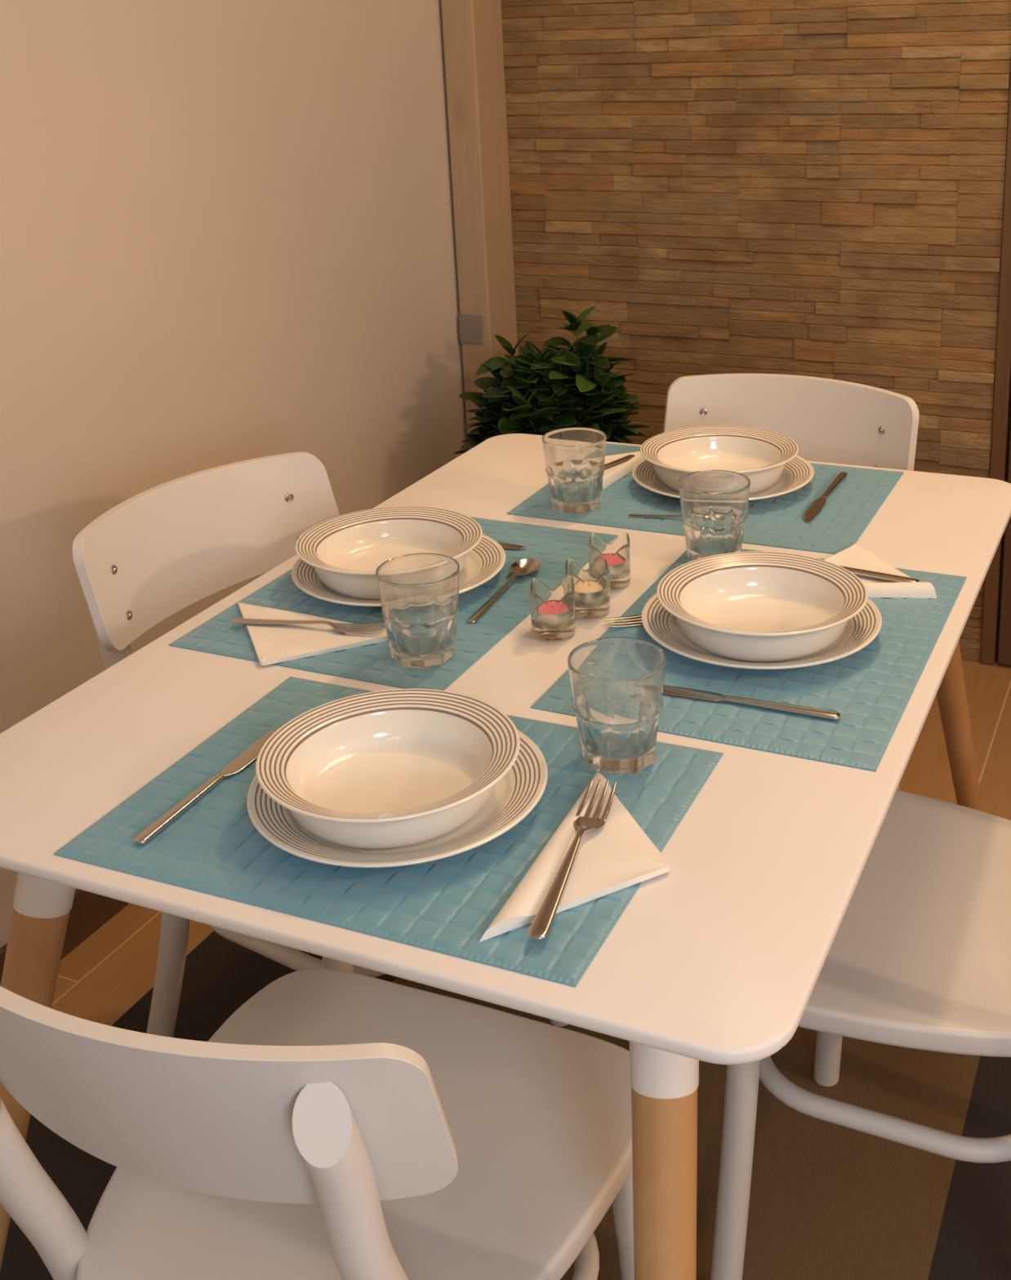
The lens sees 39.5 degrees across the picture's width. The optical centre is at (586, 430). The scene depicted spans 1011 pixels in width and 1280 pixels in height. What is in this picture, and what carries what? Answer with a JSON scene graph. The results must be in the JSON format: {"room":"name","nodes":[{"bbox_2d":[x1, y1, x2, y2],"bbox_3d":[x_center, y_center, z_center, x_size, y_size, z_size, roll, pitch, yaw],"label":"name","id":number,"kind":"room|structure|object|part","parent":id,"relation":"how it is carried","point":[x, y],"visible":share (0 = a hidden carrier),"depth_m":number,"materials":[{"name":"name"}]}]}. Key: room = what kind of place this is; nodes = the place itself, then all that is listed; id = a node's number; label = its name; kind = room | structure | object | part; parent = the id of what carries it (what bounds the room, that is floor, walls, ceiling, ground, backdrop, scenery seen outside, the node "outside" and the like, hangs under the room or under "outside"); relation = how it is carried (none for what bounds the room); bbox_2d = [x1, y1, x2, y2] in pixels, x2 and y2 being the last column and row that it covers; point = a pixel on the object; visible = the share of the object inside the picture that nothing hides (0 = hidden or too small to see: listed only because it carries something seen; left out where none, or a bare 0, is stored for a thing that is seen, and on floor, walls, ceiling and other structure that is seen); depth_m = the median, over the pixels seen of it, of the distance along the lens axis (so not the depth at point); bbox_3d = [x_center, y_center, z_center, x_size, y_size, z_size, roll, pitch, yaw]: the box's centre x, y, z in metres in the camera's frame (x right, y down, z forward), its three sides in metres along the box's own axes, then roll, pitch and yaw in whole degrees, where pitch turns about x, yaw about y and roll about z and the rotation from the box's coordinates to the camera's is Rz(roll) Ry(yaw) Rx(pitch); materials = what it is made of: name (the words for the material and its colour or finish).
{"room":"dining room","nodes":[
{"label":"dining room","id":0,"kind":"room"},
{"bbox_2d":[0,0,467,947],"bbox_3d":[-1.233,-0.165,1.101,0.100,2.500,4.860,5,18,23],"label":"wall","id":1,"kind":"structure","parent":0,"point":[227,227],"depth_m":2.32,"materials":[{"name":"beige paint"}]},
{"bbox_2d":[0,888,128,986],"bbox_3d":[-1.189,1.030,1.318,0.012,0.085,4.620,5,18,23],"label":"baseboard","id":2,"kind":"structure","parent":1,"relation":"attached to","point":[90,911],"depth_m":2.19,"materials":[{"name":"brown wood"}]},
{"bbox_2d":[440,0,517,448],"bbox_3d":[-0.240,-0.776,3.036,0.076,2.500,0.135,5,18,23],"label":"trim","id":3,"kind":"structure","parent":1,"relation":"attached to","point":[472,29],"depth_m":3.06,"materials":[{"name":"brown wood"}]},
{"bbox_2d":[457,314,482,343],"bbox_3d":[-0.259,-0.227,3.136,0.055,0.064,0.006,5,18,23],"label":"cover plate","id":4,"kind":"object","parent":3,"relation":"attached to","point":[469,326],"visible":1,"depth_m":3.13,"materials":[{"name":"white plastic"}]},
{"bbox_2d":[51,659,1010,1026],"bbox_3d":[0.609,1.224,0.692,4.030,0.050,4.860,5,18,23],"label":"floor","id":5,"kind":"structure","parent":0,"point":[109,971],"depth_m":2.27,"materials":[{"name":"brown wood"}]},
{"bbox_2d":[0,930,1010,1279],"bbox_3d":[-0.262,1.091,1.141,1.476,0.006,2.100,5,18,23],"label":"rug","id":6,"kind":"object","parent":5,"relation":"on","point":[828,1201],"visible":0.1,"depth_m":1.72,"materials":[{"name":"black carpet"}]},
{"bbox_2d":[0,968,634,1279],"bbox_3d":[-0.203,0.667,1.157,0.450,0.794,0.489,5,18,22],"label":"dining chair","id":7,"kind":"object","parent":6,"relation":"on","point":[337,1124],"visible":0.95,"depth_m":1.08,"materials":[{"name":"white paint"}]},
{"bbox_3d":[-0.426,0.707,1.086,0.067,0.772,0.133,5,18,22],"label":"leg","id":8,"kind":"part","parent":7,"relation":"part of","materials":[{"name":"white paint"}]},
{"bbox_3d":[-0.288,0.409,0.899,0.414,0.148,0.109,5,18,22],"label":"backrest","id":9,"kind":"part","parent":7,"relation":"part of","materials":[{"name":"white paint"}]},
{"bbox_3d":[-0.106,0.736,0.952,0.067,0.772,0.133,5,18,22],"label":"leg","id":10,"kind":"part","parent":7,"relation":"part of","materials":[{"name":"white paint"}]},
{"bbox_3d":[0.053,0.808,1.294,0.067,0.427,0.034,-8,18,-19],"label":"leg","id":11,"kind":"part","parent":7,"relation":"part of","materials":[{"name":"white paint"}]},
{"bbox_2d":[72,451,568,1037],"bbox_3d":[-0.325,0.478,1.805,0.489,0.794,0.450,9,20,32],"label":"dining chair","id":12,"kind":"object","parent":6,"relation":"on","point":[172,545],"visible":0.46,"depth_m":1.80,"materials":[{"name":"white paint"}]},
{"bbox_3d":[-0.553,0.512,1.756,0.133,0.772,0.067,9,20,32],"label":"leg","id":13,"kind":"part","parent":12,"relation":"part of","materials":[{"name":"white paint"}]},
{"bbox_3d":[-0.493,0.144,1.815,0.109,0.148,0.414,9,20,32],"label":"backrest","id":14,"kind":"part","parent":12,"relation":"part of","materials":[{"name":"white paint"}]},
{"bbox_3d":[-0.273,0.727,1.606,0.034,0.427,0.067,-5,17,-10],"label":"leg","id":15,"kind":"part","parent":12,"relation":"part of","materials":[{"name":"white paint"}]},
{"bbox_3d":[-0.059,0.626,1.917,0.067,0.427,0.034,-6,17,-12],"label":"leg","id":16,"kind":"part","parent":12,"relation":"part of","materials":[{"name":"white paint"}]},
{"bbox_2d":[0,433,1010,1279],"bbox_3d":[0.003,0.550,1.641,0.792,0.740,1.464,5,18,23],"label":"dining table","id":17,"kind":"object","parent":6,"relation":"on","point":[718,957],"visible":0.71,"depth_m":1.16,"materials":[{"name":"white wood"}]},
{"bbox_3d":[-0.537,0.737,1.247,0.047,0.629,0.253,12,22,40],"label":"leg","id":18,"kind":"part","parent":17,"relation":"part of","materials":[{"name":"brown wood"}]},
{"bbox_2d":[53,676,723,986],"bbox_3d":[-0.151,0.308,1.169,0.450,0.002,0.326,5,18,22],"label":"placemat","id":19,"kind":"object","parent":17,"relation":"on","point":[446,905],"visible":0.57,"depth_m":1.09,"materials":[{"name":"teal plastic"}]},
{"bbox_2d":[133,726,279,844],"bbox_3d":[-0.317,0.300,1.202,0.018,0.005,0.200,5,18,22],"label":"table knife","id":20,"kind":"object","parent":19,"relation":"on","point":[251,753],"visible":0.87,"depth_m":1.18,"materials":[{"name":"silver metal"}]},
{"bbox_3d":[-0.335,0.312,1.162,0.012,0.005,0.108,5,18,22],"label":"handle","id":21,"kind":"part","parent":20,"relation":"part of","materials":[{"name":"silver metal"}]},
{"bbox_3d":[-0.296,0.285,1.249,0.018,0.004,0.093,5,18,21],"label":"blade","id":22,"kind":"part","parent":20,"relation":"part of","materials":[{"name":"silver metal"}]},
{"bbox_2d":[479,772,669,942],"bbox_3d":[0.009,0.326,1.069,0.107,0.011,0.233,5,18,23],"label":"paper napkin","id":23,"kind":"object","parent":19,"relation":"on","point":[617,855],"visible":0.95,"depth_m":1.06,"materials":[{"name":"white paper"}]},
{"bbox_2d":[528,778,616,939],"bbox_3d":[-0.011,0.320,1.065,0.025,0.009,0.200,2,17,14],"label":"fork","id":24,"kind":"object","parent":23,"relation":"on","point":[540,927],"visible":1,"depth_m":1.05,"materials":[{"name":"silver metal"}]},
{"bbox_3d":[-0.019,0.331,1.031,0.014,0.009,0.128,2,17,14],"label":"handle","id":25,"kind":"part","parent":24,"relation":"part of","materials":[{"name":"silver metal"}]},
{"bbox_2d":[567,636,666,775],"bbox_3d":[0.027,0.239,1.208,0.084,0.096,0.084,5,18,23],"label":"drinking glass","id":26,"kind":"object","parent":19,"relation":"on","point":[617,682],"visible":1,"depth_m":1.19,"materials":[{"name":"clear glass"}]},
{"bbox_2d":[168,516,617,690],"bbox_3d":[-0.201,0.178,1.612,0.326,0.002,0.450,5,18,23],"label":"placemat","id":27,"kind":"object","parent":17,"relation":"on","point":[374,663],"visible":0.54,"depth_m":1.53,"materials":[{"name":"teal plastic"}]},
{"bbox_2d":[236,602,388,666],"bbox_3d":[-0.310,0.218,1.477,0.236,0.006,0.124,5,18,23],"label":"paper napkin","id":28,"kind":"object","parent":27,"relation":"on","point":[272,643],"visible":0.95,"depth_m":1.47,"materials":[{"name":"white paper"}]},
{"bbox_2d":[231,617,385,633],"bbox_3d":[-0.296,0.205,1.492,0.176,0.008,0.022,2,17,13],"label":"fork","id":29,"kind":"object","parent":28,"relation":"on","point":[340,627],"visible":0.87,"depth_m":1.49,"materials":[{"name":"silver metal"}]},
{"bbox_3d":[-0.327,0.204,1.500,0.113,0.008,0.012,2,17,13],"label":"handle","id":30,"kind":"part","parent":29,"relation":"part of","materials":[{"name":"silver metal"}]},
{"bbox_2d":[375,553,459,668],"bbox_3d":[-0.167,0.184,1.417,0.084,0.096,0.084,0,17,7],"label":"drinking glass","id":31,"kind":"object","parent":27,"relation":"on","point":[419,593],"visible":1,"depth_m":1.39,"materials":[{"name":"clear glass"}]},
{"bbox_2d":[466,558,541,622],"bbox_3d":[-0.093,0.178,1.577,0.034,0.010,0.170,5,18,21],"label":"spoon","id":32,"kind":"object","parent":27,"relation":"on","point":[522,567],"visible":1,"depth_m":1.61,"materials":[{"name":"silver metal"}]},
{"bbox_3d":[-0.102,0.185,1.556,0.010,0.010,0.122,5,18,21],"label":"handle","id":33,"kind":"part","parent":32,"relation":"part of","materials":[{"name":"silver metal"}]},
{"bbox_2d":[509,558,541,576],"bbox_3d":[-0.072,0.162,1.630,0.034,0.009,0.051,5,18,21],"label":"bowl","id":34,"kind":"object","parent":32,"relation":"on","point":[522,567],"depth_m":1.64,"materials":[{"name":"silver metal"}]},
{"bbox_2d":[497,542,526,548],"bbox_3d":[-0.165,0.133,1.744,0.200,0.005,0.018,6,18,25],"label":"table knife","id":35,"kind":"object","parent":27,"relation":"on","point":[504,545],"visible":0.28,"depth_m":1.71,"materials":[{"name":"silver metal"}]},
{"bbox_2d":[246,729,547,867],"bbox_3d":[-0.154,0.298,1.163,0.246,0.021,0.246,-9,18,-21],"label":"dinner plate","id":36,"kind":"object","parent":17,"relation":"on","point":[513,797],"visible":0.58,"depth_m":1.10,"materials":[{"name":"white ceramic"}]},
{"bbox_2d":[255,688,519,848],"bbox_3d":[-0.160,0.282,1.153,0.214,0.046,0.214,-7,17,-16],"label":"soup bowl","id":37,"kind":"object","parent":36,"relation":"on","point":[393,768],"visible":1,"depth_m":1.18,"materials":[{"name":"white ceramic"}]},
{"bbox_2d":[291,533,505,606],"bbox_3d":[-0.216,0.162,1.628,0.252,0.021,0.252,5,18,23],"label":"dinner plate","id":38,"kind":"object","parent":17,"relation":"on","point":[486,559],"visible":0.32,"depth_m":1.60,"materials":[{"name":"white ceramic"}]},
{"bbox_2d":[294,506,482,599],"bbox_3d":[-0.226,0.145,1.621,0.214,0.046,0.214,-10,18,-24],"label":"soup bowl","id":39,"kind":"object","parent":38,"relation":"on","point":[345,552],"visible":0.73,"depth_m":1.67,"materials":[{"name":"white ceramic"}]},
{"bbox_2d":[529,577,575,640],"bbox_3d":[-0.035,0.187,1.471,0.047,0.055,0.047,-2,17,0],"label":"candle holder","id":40,"kind":"object","parent":17,"relation":"on","point":[557,622],"visible":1,"depth_m":1.46,"materials":[{"name":"clear glass"}]},
{"bbox_2d":[544,600,559,606],"bbox_3d":[-0.035,0.189,1.472,0.038,0.022,0.038,5,18,23],"label":"tealight candle","id":41,"kind":"object","parent":40,"relation":"in","point":[551,602],"visible":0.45,"depth_m":1.48,"materials":[{"name":"wax"}]},
{"bbox_2d":[544,600,559,602],"bbox_3d":[-0.035,0.193,1.473,0.038,0.016,0.038,5,18,23],"label":"cup","id":42,"kind":"object","parent":41,"relation":"on","point":[548,601],"depth_m":1.49,"materials":[{"name":"wax"}]},
{"bbox_2d":[564,556,609,618],"bbox_3d":[0.002,0.171,1.521,0.047,0.055,0.047,-3,17,-5],"label":"candle holder","id":43,"kind":"object","parent":17,"relation":"on","point":[593,601],"visible":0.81,"depth_m":1.50,"materials":[{"name":"clear glass"}]},
{"bbox_2d":[582,579,595,585],"bbox_3d":[0.002,0.173,1.522,0.038,0.022,0.038,5,18,23],"label":"tealight candle","id":44,"kind":"object","parent":43,"relation":"in","point":[588,582],"visible":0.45,"depth_m":1.54,"materials":[{"name":"wax"}]},
{"bbox_2d":[587,532,630,590],"bbox_3d":[0.026,0.148,1.594,0.047,0.055,0.047,-1,17,3],"label":"candle holder","id":45,"kind":"object","parent":17,"relation":"on","point":[619,565],"visible":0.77,"depth_m":1.58,"materials":[{"name":"clear glass"}]},
{"bbox_2d":[603,553,614,558],"bbox_3d":[0.026,0.151,1.595,0.038,0.022,0.038,5,18,23],"label":"tealight candle","id":46,"kind":"object","parent":45,"relation":"in","point":[606,555],"visible":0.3,"depth_m":1.61,"materials":[{"name":"wax"}]},
{"bbox_3d":[0.055,0.792,0.993,0.047,0.629,0.253,0,17,6],"label":"leg","id":47,"kind":"part","parent":17,"relation":"part of","materials":[{"name":"brown wood"}]},
{"bbox_2d":[506,443,903,554],"bbox_3d":[0.167,0.083,1.888,0.450,0.002,0.326,5,18,23],"label":"placemat","id":48,"kind":"object","parent":17,"relation":"on","point":[778,521],"visible":0.48,"depth_m":1.82,"materials":[{"name":"teal plastic"}]},
{"bbox_2d":[541,426,605,513],"bbox_3d":[-0.015,0.053,1.836,0.084,0.096,0.084,-10,19,-26],"label":"drinking glass","id":49,"kind":"object","parent":48,"relation":"on","point":[575,457],"visible":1,"depth_m":1.81,"materials":[{"name":"clear glass"}]},
{"bbox_2d":[601,451,643,489],"bbox_3d":[0.022,0.044,2.010,0.104,0.013,0.189,7,19,28],"label":"paper napkin","id":50,"kind":"object","parent":48,"relation":"on","point":[612,473],"visible":0.31,"depth_m":1.98,"materials":[{"name":"white paper"}]},
{"bbox_2d":[604,454,635,466],"bbox_3d":[0.015,0.054,1.965,0.022,0.008,0.170,11,21,36],"label":"fork","id":51,"kind":"object","parent":50,"relation":"on","point":[629,456],"visible":0.17,"depth_m":2.00,"materials":[{"name":"silver metal"}]},
{"bbox_2d":[628,514,680,517],"bbox_3d":[0.120,0.110,1.786,0.136,0.008,0.027,3,17,16],"label":"spoon","id":52,"kind":"object","parent":48,"relation":"on","point":[629,515],"visible":0.3,"depth_m":1.79,"materials":[{"name":"silver metal"}]},
{"bbox_2d":[802,471,847,521],"bbox_3d":[0.313,0.086,1.847,0.018,0.005,0.200,6,18,24],"label":"table knife","id":53,"kind":"object","parent":48,"relation":"on","point":[815,505],"visible":1,"depth_m":1.83,"materials":[{"name":"silver metal"}]},
{"bbox_3d":[0.291,0.101,1.801,0.018,0.004,0.093,5,18,23],"label":"blade","id":54,"kind":"part","parent":53,"relation":"part of","materials":[{"name":"silver metal"}]},
{"bbox_3d":[0.333,0.073,1.887,0.012,0.005,0.108,6,18,24],"label":"handle","id":55,"kind":"part","parent":53,"relation":"part of","materials":[{"name":"silver metal"}]},
{"bbox_2d":[631,455,813,500],"bbox_3d":[0.185,0.064,1.910,0.246,0.021,0.246,-8,18,-19],"label":"dinner plate","id":56,"kind":"object","parent":17,"relation":"on","point":[797,473],"visible":0.3,"depth_m":1.89,"materials":[{"name":"white ceramic"}]},
{"bbox_2d":[640,425,798,493],"bbox_3d":[0.180,0.045,1.907,0.214,0.046,0.214,-7,17,-16],"label":"soup bowl","id":57,"kind":"object","parent":56,"relation":"on","point":[761,455],"visible":0.79,"depth_m":1.96,"materials":[{"name":"white ceramic"}]},
{"bbox_2d":[530,548,966,771],"bbox_3d":[0.188,0.212,1.451,0.326,0.002,0.450,5,18,24],"label":"placemat","id":58,"kind":"object","parent":17,"relation":"on","point":[871,687],"visible":0.44,"depth_m":1.33,"materials":[{"name":"teal plastic"}]},
{"bbox_2d":[604,614,642,626],"bbox_3d":[0.118,0.193,1.510,0.200,0.004,0.025,-7,17,-15],"label":"fork","id":59,"kind":"object","parent":58,"relation":"on","point":[636,615],"visible":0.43,"depth_m":1.49,"materials":[{"name":"silver metal"}]},
{"bbox_2d":[677,470,750,560],"bbox_3d":[0.150,0.105,1.645,0.084,0.096,0.084,-5,17,-10],"label":"drinking glass","id":60,"kind":"object","parent":58,"relation":"on","point":[713,504],"visible":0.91,"depth_m":1.62,"materials":[{"name":"clear glass"}]},
{"bbox_2d":[662,684,839,720],"bbox_3d":[0.138,0.251,1.312,0.200,0.005,0.018,5,18,22],"label":"table knife","id":61,"kind":"object","parent":58,"relation":"on","point":[669,690],"visible":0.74,"depth_m":1.30,"materials":[{"name":"silver metal"}]},
{"bbox_3d":[0.089,0.247,1.332,0.093,0.004,0.018,5,18,21],"label":"blade","id":62,"kind":"part","parent":61,"relation":"part of","materials":[{"name":"silver metal"}]},
{"bbox_3d":[0.180,0.255,1.294,0.108,0.005,0.012,5,18,22],"label":"handle","id":63,"kind":"part","parent":61,"relation":"part of","materials":[{"name":"silver metal"}]},
{"bbox_2d":[640,593,881,669],"bbox_3d":[0.180,0.200,1.454,0.252,0.021,0.252,5,18,23],"label":"dinner plate","id":64,"kind":"object","parent":58,"relation":"on","point":[663,627],"visible":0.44,"depth_m":1.41,"materials":[{"name":"white ceramic"}]},
{"bbox_2d":[656,551,867,662],"bbox_3d":[0.179,0.184,1.440,0.214,0.046,0.214,-7,17,-16],"label":"soup bowl","id":65,"kind":"object","parent":64,"relation":"on","point":[757,606],"visible":1,"depth_m":1.47,"materials":[{"name":"white ceramic"}]},
{"bbox_2d":[823,543,936,598],"bbox_3d":[0.298,0.155,1.604,0.183,0.013,0.149,0,17,7],"label":"paper napkin","id":66,"kind":"object","parent":58,"relation":"on","point":[855,556],"visible":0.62,"depth_m":1.57,"materials":[{"name":"white paper"}]},
{"bbox_2d":[839,565,919,582],"bbox_3d":[0.280,0.155,1.593,0.200,0.005,0.018,8,19,30],"label":"table knife","id":67,"kind":"object","parent":66,"relation":"on","point":[881,575],"visible":0.32,"depth_m":1.56,"materials":[{"name":"silver metal"}]},
{"bbox_3d":[0.545,0.460,2.062,0.047,0.636,0.255,12,22,40],"label":"leg","id":68,"kind":"part","parent":17,"relation":"part of","materials":[{"name":"brown wood"}]},
{"bbox_2d":[710,789,1010,1279],"bbox_3d":[0.393,0.548,1.484,0.489,0.794,0.450,6,18,24],"label":"dining chair","id":69,"kind":"object","parent":6,"relation":"on","point":[918,957],"visible":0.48,"depth_m":1.42,"materials":[{"name":"white paint"}]},
{"bbox_3d":[0.152,0.761,1.441,0.067,0.427,0.034,-8,18,-20],"label":"leg","id":70,"kind":"part","parent":69,"relation":"part of","materials":[{"name":"white paint"}]},
{"bbox_3d":[0.316,0.655,1.780,0.034,0.427,0.067,-7,17,-18],"label":"leg","id":71,"kind":"part","parent":69,"relation":"part of","materials":[{"name":"white paint"}]},
{"bbox_3d":[0.371,0.510,1.482,0.443,0.028,0.421,6,18,24],"label":"seat","id":72,"kind":"part","parent":69,"relation":"part of","materials":[{"name":"white paint"}]},
{"bbox_2d":[453,306,650,453],"bbox_3d":[-0.045,0.142,2.895,0.435,0.810,0.417,-1,17,3],"label":"potted plant","id":73,"kind":"object","parent":5,"relation":"on","point":[536,392],"visible":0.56,"depth_m":2.77,"materials":[{"name":"green plant"}]},
{"bbox_2d":[662,373,919,790],"bbox_3d":[0.249,0.358,2.162,0.450,0.794,0.489,7,19,26],"label":"dining chair","id":74,"kind":"object","parent":5,"relation":"on","point":[828,420],"visible":0.21,"depth_m":2.23,"materials":[{"name":"white paint"}]},
{"bbox_3d":[0.325,-0.002,2.230,0.414,0.148,0.109,7,19,26],"label":"backrest","id":75,"kind":"part","parent":74,"relation":"part of","materials":[{"name":"white paint"}]},
{"bbox_2d":[995,408,1010,665],"bbox_3d":[1.202,-0.693,2.696,0.636,2.440,0.466,5,18,23],"label":"tall cabinet","id":76,"kind":"object","parent":5,"relation":"on","point":[1003,648],"visible":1,"depth_m":2.94,"materials":[{"name":"brown wood"}]},
{"bbox_2d":[500,0,1010,662],"bbox_3d":[1.563,-0.644,2.383,3.930,2.500,0.114,5,18,23],"label":"wall","id":77,"kind":"structure","parent":0,"point":[806,188],"depth_m":2.92,"materials":[{"name":"wood"}]},
{"bbox_2d":[979,66,1010,666],"bbox_3d":[0.818,-0.699,2.653,0.030,2.500,0.021,5,18,23],"label":"trim","id":78,"kind":"structure","parent":77,"relation":"attached to","point":[1002,386],"depth_m":2.83,"materials":[{"name":"brown wood"}]}
]}

